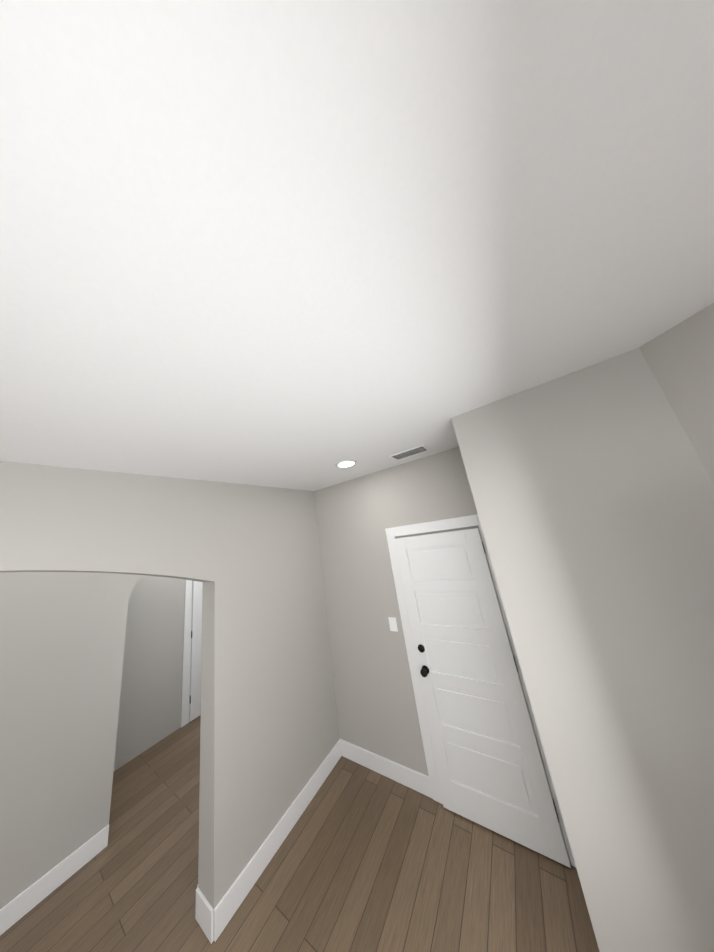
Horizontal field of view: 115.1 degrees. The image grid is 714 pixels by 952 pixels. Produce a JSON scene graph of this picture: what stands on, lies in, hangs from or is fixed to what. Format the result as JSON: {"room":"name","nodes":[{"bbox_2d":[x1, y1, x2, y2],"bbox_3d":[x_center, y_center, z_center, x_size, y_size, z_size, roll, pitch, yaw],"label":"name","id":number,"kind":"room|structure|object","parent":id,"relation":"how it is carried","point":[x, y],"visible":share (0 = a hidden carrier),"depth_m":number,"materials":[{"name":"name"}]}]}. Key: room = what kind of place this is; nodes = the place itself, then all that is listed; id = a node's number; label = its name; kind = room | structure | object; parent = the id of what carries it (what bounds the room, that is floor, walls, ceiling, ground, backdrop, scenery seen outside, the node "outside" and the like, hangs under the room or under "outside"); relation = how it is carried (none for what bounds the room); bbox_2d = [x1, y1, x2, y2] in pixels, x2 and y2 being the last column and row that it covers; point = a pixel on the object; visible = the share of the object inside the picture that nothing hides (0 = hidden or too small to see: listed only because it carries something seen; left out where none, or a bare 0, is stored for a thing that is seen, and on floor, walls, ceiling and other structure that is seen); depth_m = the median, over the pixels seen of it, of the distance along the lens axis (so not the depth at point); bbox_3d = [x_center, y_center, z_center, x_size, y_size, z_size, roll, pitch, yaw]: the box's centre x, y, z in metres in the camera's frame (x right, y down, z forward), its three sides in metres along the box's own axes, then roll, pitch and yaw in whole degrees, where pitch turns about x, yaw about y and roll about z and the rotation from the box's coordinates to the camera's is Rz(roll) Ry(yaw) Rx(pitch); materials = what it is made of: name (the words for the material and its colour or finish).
{"room":"entryway","nodes":[
{"label":"entryway","id":0,"kind":"room"},
{"bbox_2d":[0,572,192,908],"bbox_3d":[-3.092,1.535,1.053,0.180,2.740,8.800,-17,-16,31],"label":"wall","id":1,"kind":"structure","parent":0,"point":[91,666],"depth_m":1.88,"materials":[{"name":"paint"}]},
{"bbox_2d":[0,739,432,943],"bbox_3d":[-0.392,1.988,-0.877,5.990,0.130,8.700,-17,-16,31],"label":"baseboard","id":2,"kind":"structure","parent":1,"relation":"attached to","point":[212,922],"depth_m":1.67,"materials":[{"name":"white wood"}]},
{"bbox_2d":[0,461,339,908],"bbox_3d":[-2.416,1.097,-0.266,0.200,2.740,7.260,-17,-16,31],"label":"wall","id":3,"kind":"structure","parent":0,"point":[249,556],"depth_m":1.72,"materials":[{"name":"paint"}]},
{"bbox_2d":[0,715,599,951],"bbox_3d":[-1.356,2.450,-0.121,8.900,0.100,9.400,-17,-16,31],"label":"floor","id":4,"kind":"structure","parent":0,"point":[364,859],"depth_m":1.47,"materials":[{"name":"brown wood"}]},
{"bbox_2d":[181,580,191,727],"bbox_3d":[-2.227,2.385,3.687,0.020,2.130,0.990,-17,-16,31],"label":"door frame","id":5,"kind":"structure","parent":4,"relation":"on","point":[188,583],"depth_m":3.25,"materials":[{"name":"white wood"}]},
{"bbox_2d":[189,581,202,721],"bbox_3d":[-2.184,2.420,3.650,0.089,2.008,0.808,-17,-16,31],"label":"hall door","id":6,"kind":"structure","parent":5,"relation":"attached to","point":[195,673],"depth_m":3.32,"materials":[{"name":"white wood"}]},
{"bbox_2d":[0,0,713,490],"bbox_3d":[-1.779,-0.273,0.567,8.900,0.100,9.400,-17,-16,31],"label":"ceiling","id":7,"kind":"structure","parent":0,"point":[298,244],"depth_m":0.46,"materials":[{"name":"paint"}]},
{"bbox_2d":[335,460,356,467],"bbox_3d":[-0.097,-0.107,2.037,0.196,0.007,0.196,-17,-16,31],"label":"recessed light","id":8,"kind":"object","parent":7,"relation":"in","point":[345,463],"visible":1,"depth_m":2.01,"materials":[{"name":"white plastic"}]},
{"bbox_2d":[389,445,429,459],"bbox_3d":[0.457,-0.202,1.996,0.320,0.010,0.160,-17,-16,31],"label":"ceiling vent","id":9,"kind":"object","parent":7,"relation":"in","point":[410,452],"visible":0.98,"depth_m":1.98,"materials":[{"name":"grey metal"}]},
{"bbox_2d":[314,447,569,859],"bbox_3d":[1.582,0.925,1.514,4.920,2.740,0.140,-17,-16,31],"label":"wall","id":10,"kind":"structure","parent":0,"point":[377,713],"depth_m":2.29,"materials":[{"name":"paint"}]},
{"bbox_2d":[388,617,397,631],"bbox_3d":[0.344,1.420,2.174,0.080,0.120,0.010,-17,-16,31],"label":"light switch","id":11,"kind":"object","parent":10,"relation":"attached to","point":[393,623],"visible":1,"depth_m":2.17,"materials":[{"name":"white plastic"}]},
{"bbox_2d":[385,514,575,866],"bbox_3d":[0.836,1.441,1.838,0.940,2.130,0.020,-17,-16,31],"label":"door frame","id":12,"kind":"structure","parent":10,"relation":"attached to","point":[447,524],"depth_m":1.93,"materials":[{"name":"white wood"}]},
{"bbox_2d":[394,528,570,867],"bbox_3d":[0.816,1.481,1.781,0.758,2.008,0.105,-17,-16,31],"label":"door","id":13,"kind":"structure","parent":10,"relation":"in","point":[491,773],"depth_m":1.74,"materials":[{"name":"white wood"}]},
{"bbox_2d":[451,348,713,951],"bbox_3d":[1.350,0.882,1.202,0.840,2.740,0.740,-17,-16,31],"label":"wall","id":14,"kind":"structure","parent":0,"point":[592,488],"depth_m":0.96,"materials":[{"name":"paint"}]},
{"bbox_2d":[639,303,713,483],"bbox_3d":[1.665,0.527,-0.009,0.140,2.740,1.626,-6,-14,-11],"label":"wall","id":15,"kind":"structure","parent":0,"point":[679,358],"depth_m":0.90,"materials":[{"name":"paint"}]}
]}

